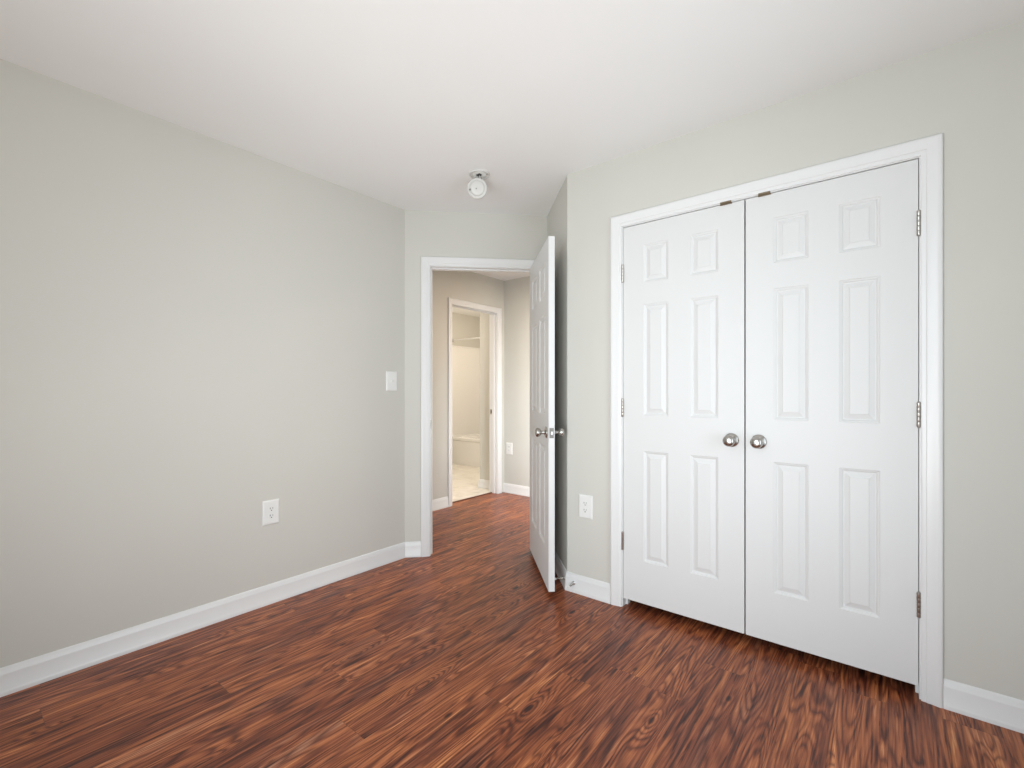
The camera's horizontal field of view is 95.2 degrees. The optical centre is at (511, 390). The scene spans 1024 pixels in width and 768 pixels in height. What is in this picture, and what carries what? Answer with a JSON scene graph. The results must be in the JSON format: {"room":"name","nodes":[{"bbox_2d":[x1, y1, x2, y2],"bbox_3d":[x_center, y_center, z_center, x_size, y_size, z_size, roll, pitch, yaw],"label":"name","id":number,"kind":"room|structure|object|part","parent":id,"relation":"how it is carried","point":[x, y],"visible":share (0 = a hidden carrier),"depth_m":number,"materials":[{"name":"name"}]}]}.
{"room":"empty bedroom","nodes":[
{"label":"empty bedroom","id":0,"kind":"room"},
{"bbox_2d":[0,59,404,667],"bbox_3d":[-1.805,-0.043,2.076,0.115,2.460,3.304,0,0,39],"label":"wall","id":1,"kind":"structure","parent":0,"point":[197,330],"depth_m":2.21,"materials":[{"name":"beige paint"}]},
{"bbox_2d":[0,541,420,696],"bbox_3d":[-1.679,1.114,2.069,0.091,0.106,3.220,0,0,39],"label":"baseboard","id":2,"kind":"structure","parent":1,"relation":"attached to","point":[19,676],"depth_m":2.23,"materials":[{"name":"white wood"}]},
{"bbox_2d":[262,499,278,525],"bbox_3d":[-1.326,0.667,2.574,0.009,0.133,0.089,0,0,39],"label":"wall outlet","id":3,"kind":"object","parent":1,"relation":"attached to","point":[270,508],"visible":1,"depth_m":2.57,"materials":[{"name":"white plastic"}]},
{"bbox_2d":[268,513,274,518],"bbox_3d":[-1.323,0.686,2.572,0.002,0.028,0.034,0,0,39],"label":"receptacle","id":4,"kind":"object","parent":3,"relation":"attached to","point":[270,515],"depth_m":2.57,"materials":[{"name":"grey plastic"}]},
{"bbox_2d":[268,506,274,511],"bbox_3d":[-1.323,0.647,2.572,0.002,0.028,0.034,0,0,39],"label":"receptacle","id":5,"kind":"object","parent":3,"relation":"attached to","point":[270,508],"depth_m":2.57,"materials":[{"name":"grey plastic"}]},
{"bbox_2d":[386,371,396,390],"bbox_3d":[-0.818,-0.068,3.196,0.019,0.133,0.089,0,0,39],"label":"light switch","id":6,"kind":"object","parent":1,"relation":"attached to","point":[391,376],"visible":1,"depth_m":3.19,"materials":[{"name":"white plastic"}]},
{"bbox_2d":[452,312,479,347],"bbox_3d":[-1.678,-0.043,6.770,0.100,2.460,3.650,0,0,39],"label":"wall","id":7,"kind":"structure","parent":0,"point":[463,326],"depth_m":7.81,"materials":[{"name":"beige paint"}]},
{"bbox_2d":[452,337,479,341],"bbox_3d":[-0.319,-0.819,7.057,1.658,0.060,0.060,0,0,39],"label":"shower curtain rod","id":8,"kind":"object","parent":7,"relation":"attached to","point":[453,340],"visible":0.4,"depth_m":7.38,"materials":[{"name":"white metal"}]},
{"bbox_2d":[433,270,503,499],"bbox_3d":[-1.252,-0.043,4.057,0.115,2.460,3.555,0,0,39],"label":"wall","id":9,"kind":"structure","parent":0,"point":[469,286],"depth_m":4.69,"materials":[{"name":"beige paint"}]},
{"bbox_2d":[448,297,501,506],"bbox_3d":[-0.433,0.111,5.074,0.151,2.112,0.830,0,0,39],"label":"door frame","id":10,"kind":"structure","parent":9,"relation":"attached to","point":[495,314],"depth_m":5.33,"materials":[{"name":"white wood"}]},
{"bbox_3d":[-0.485,0.111,5.116,0.018,2.112,0.830,0,0,39],"label":"casing","id":11,"kind":"part","parent":10,"relation":"part of","materials":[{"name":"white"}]},
{"bbox_2d":[405,210,546,541],"bbox_3d":[-0.278,-0.043,3.400,1.062,2.460,0.115,0,0,-6],"label":"wall","id":12,"kind":"structure","parent":0,"point":[427,233],"depth_m":3.30,"materials":[{"name":"beige paint"}]},
{"bbox_2d":[421,256,534,556],"bbox_3d":[-0.212,0.109,3.407,0.880,2.117,0.151,0,0,-6],"label":"door frame","id":13,"kind":"structure","parent":12,"relation":"attached to","point":[428,263],"depth_m":3.30,"materials":[{"name":"white wood"}]},
{"bbox_2d":[530,236,564,591],"bbox_3d":[0.185,0.130,3.015,0.172,2.014,0.756,0,0,-6],"label":"door","id":14,"kind":"structure","parent":12,"relation":"in","point":[542,271],"depth_m":2.80,"materials":[{"name":"white paint"}]},
{"bbox_3d":[0.155,0.239,2.701,0.044,0.053,0.053,0,0,-6],"label":"knob","id":15,"kind":"part","parent":14,"relation":"part of","materials":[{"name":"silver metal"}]},
{"bbox_3d":[0.225,0.238,2.648,0.025,0.057,0.002,0,0,-6],"label":"latch plate","id":16,"kind":"part","parent":14,"relation":"part of","materials":[{"name":"silver metal"}]},
{"bbox_3d":[0.281,0.239,2.715,0.044,0.053,0.053,0,0,-6],"label":"knob","id":17,"kind":"part","parent":14,"relation":"part of","materials":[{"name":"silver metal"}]},
{"bbox_2d":[480,276,529,486],"bbox_3d":[1.494,-0.043,4.204,4.740,2.460,0.115,0,0,39],"label":"wall","id":18,"kind":"structure","parent":0,"point":[516,291],"depth_m":5.33,"materials":[{"name":"beige paint"}]},
{"bbox_2d":[506,442,511,454],"bbox_3d":[-0.032,0.659,5.351,0.089,0.133,0.009,0,0,39],"label":"wall outlet","id":19,"kind":"object","parent":18,"relation":"attached to","point":[508,445],"visible":1,"depth_m":5.35,"materials":[{"name":"white plastic"}]},
{"bbox_2d":[0,463,1023,767],"bbox_3d":[-0.312,1.196,3.202,6.900,0.061,7.800,0,0,39],"label":"floor","id":20,"kind":"structure","parent":0,"point":[460,655],"depth_m":1.81,"materials":[{"name":"red wood"}]},
{"bbox_2d":[452,434,479,466],"bbox_3d":[-0.100,0.951,7.329,1.658,0.432,0.799,0,0,39],"label":"bathtub","id":21,"kind":"object","parent":20,"relation":"on","point":[465,448],"visible":0.16,"depth_m":7.35,"materials":[{"name":"white plastic"}]},
{"bbox_2d":[452,492,491,502],"bbox_3d":[-0.453,1.164,5.090,0.026,0.006,0.706,0,0,39],"label":"threshold","id":22,"kind":"object","parent":20,"relation":"on","point":[489,492],"visible":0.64,"depth_m":5.10,"materials":[{"name":"brown wood"}]},
{"bbox_2d":[0,0,1023,316],"bbox_3d":[-0.312,-1.313,3.202,7.100,0.080,8.000,0,0,39],"label":"ceiling","id":23,"kind":"structure","parent":0,"point":[395,103],"depth_m":1.83,"materials":[{"name":"paint"}]},
{"bbox_2d":[467,169,489,198],"bbox_3d":[-0.193,-1.196,2.739,0.125,0.155,0.132,0,0,39],"label":"smoke detector","id":24,"kind":"object","parent":23,"relation":"attached to","point":[477,187],"visible":1,"depth_m":2.70,"materials":[{"name":"grey plastic"}]},
{"bbox_3d":[-0.191,-1.270,2.742,0.081,0.005,0.081,0,0,39],"label":"plate","id":25,"kind":"part","parent":24,"relation":"part of","materials":[{"name":"white plastic"}]},
{"bbox_2d":[547,176,566,569],"bbox_3d":[0.343,-0.043,3.139,0.117,2.460,0.768,0,0,-6],"label":"wall","id":26,"kind":"structure","parent":0,"point":[557,215],"depth_m":2.97,"materials":[{"name":"beige paint"}]},
{"bbox_2d":[555,551,609,603],"bbox_3d":[0.323,1.114,2.957,0.168,0.106,0.891,0,0,-19],"label":"baseboard","id":27,"kind":"structure","parent":26,"relation":"attached to","point":[595,589],"depth_m":2.67,"materials":[{"name":"white wood"}]},
{"bbox_2d":[567,20,1023,700],"bbox_3d":[1.252,-0.043,2.080,2.285,2.460,0.115,0,0,39],"label":"wall","id":28,"kind":"structure","parent":0,"point":[970,91],"depth_m":1.71,"materials":[{"name":"beige paint"}]},
{"bbox_2d":[579,494,592,519],"bbox_3d":[0.420,0.661,2.670,0.089,0.133,0.009,0,0,39],"label":"wall outlet","id":29,"kind":"object","parent":28,"relation":"attached to","point":[585,501],"visible":1,"depth_m":2.67,"materials":[{"name":"white plastic"}]},
{"bbox_2d":[621,200,745,633],"bbox_3d":[0.824,0.114,2.334,0.608,2.013,0.104,0,0,39],"label":"door","id":30,"kind":"structure","parent":28,"relation":"in","point":[683,277],"depth_m":2.31,"materials":[{"name":"white paint"}]},
{"bbox_3d":[1.000,0.230,2.154,0.053,0.053,0.044,0,0,39],"label":"knob","id":31,"kind":"part","parent":30,"relation":"part of","materials":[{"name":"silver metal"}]},
{"bbox_2d":[610,133,942,707],"bbox_3d":[1.102,0.108,2.189,1.345,2.118,0.133,0,0,39],"label":"door frame","id":32,"kind":"structure","parent":28,"relation":"attached to","point":[928,151],"depth_m":1.77,"materials":[{"name":"white wood"}]},
{"bbox_2d":[746,159,920,685],"bbox_3d":[1.302,0.114,1.949,0.608,2.013,0.104,0,0,39],"label":"door","id":33,"kind":"structure","parent":28,"relation":"in","point":[833,408],"depth_m":1.94,"materials":[{"name":"white paint"}]},
{"bbox_3d":[1.090,0.230,2.082,0.053,0.053,0.044,0,0,39],"label":"knob","id":34,"kind":"part","parent":33,"relation":"part of","materials":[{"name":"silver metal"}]},
{"bbox_3d":[0.256,-0.043,6.415,0.040,2.460,1.780,0,0,39],"label":"wall","id":35,"kind":"structure","parent":0,"visible":0},
{"bbox_2d":[478,479,488,489],"bbox_3d":[0.046,1.114,5.987,0.282,0.106,1.112,0,0,39],"label":"baseboard","id":36,"kind":"structure","parent":35,"relation":"attached to","point":[484,484],"depth_m":5.59,"materials":[{"name":"white"}]},
{"bbox_3d":[0.492,-0.043,2.655,4.360,2.460,3.555,0,0,39],"label":"wall","id":37,"kind":"structure","parent":0,"visible":0},
{"bbox_2d":[433,483,529,510],"bbox_3d":[0.485,1.114,2.725,4.260,0.106,3.455,0,0,39],"label":"baseboard","id":38,"kind":"structure","parent":37,"relation":"attached to","point":[440,503],"depth_m":5.20,"materials":[{"name":"white wood"}]},
{"bbox_3d":[0.198,-0.043,7.668,1.700,2.460,0.100,0,0,39],"label":"wall","id":39,"kind":"structure","parent":0,"visible":0},
{"bbox_2d":[452,345,479,436],"bbox_3d":[-0.096,-0.001,7.334,1.658,1.471,0.787,0,0,39],"label":"shower surround","id":40,"kind":"object","parent":39,"relation":"attached to","point":[465,360],"visible":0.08,"depth_m":7.78,"materials":[{"name":"white plastic"}]},
{"bbox_3d":[0.961,-0.043,-0.014,0.115,2.460,3.513,0,0,39],"label":"wall","id":41,"kind":"structure","parent":0,"visible":0},
{"bbox_2d":[943,678,1023,733],"bbox_3d":[0.742,1.114,0.237,0.541,0.106,3.398,0,0,39],"label":"baseboard","id":42,"kind":"structure","parent":41,"relation":"attached to","point":[987,706],"depth_m":1.65,"materials":[{"name":"white wood"}]}
]}

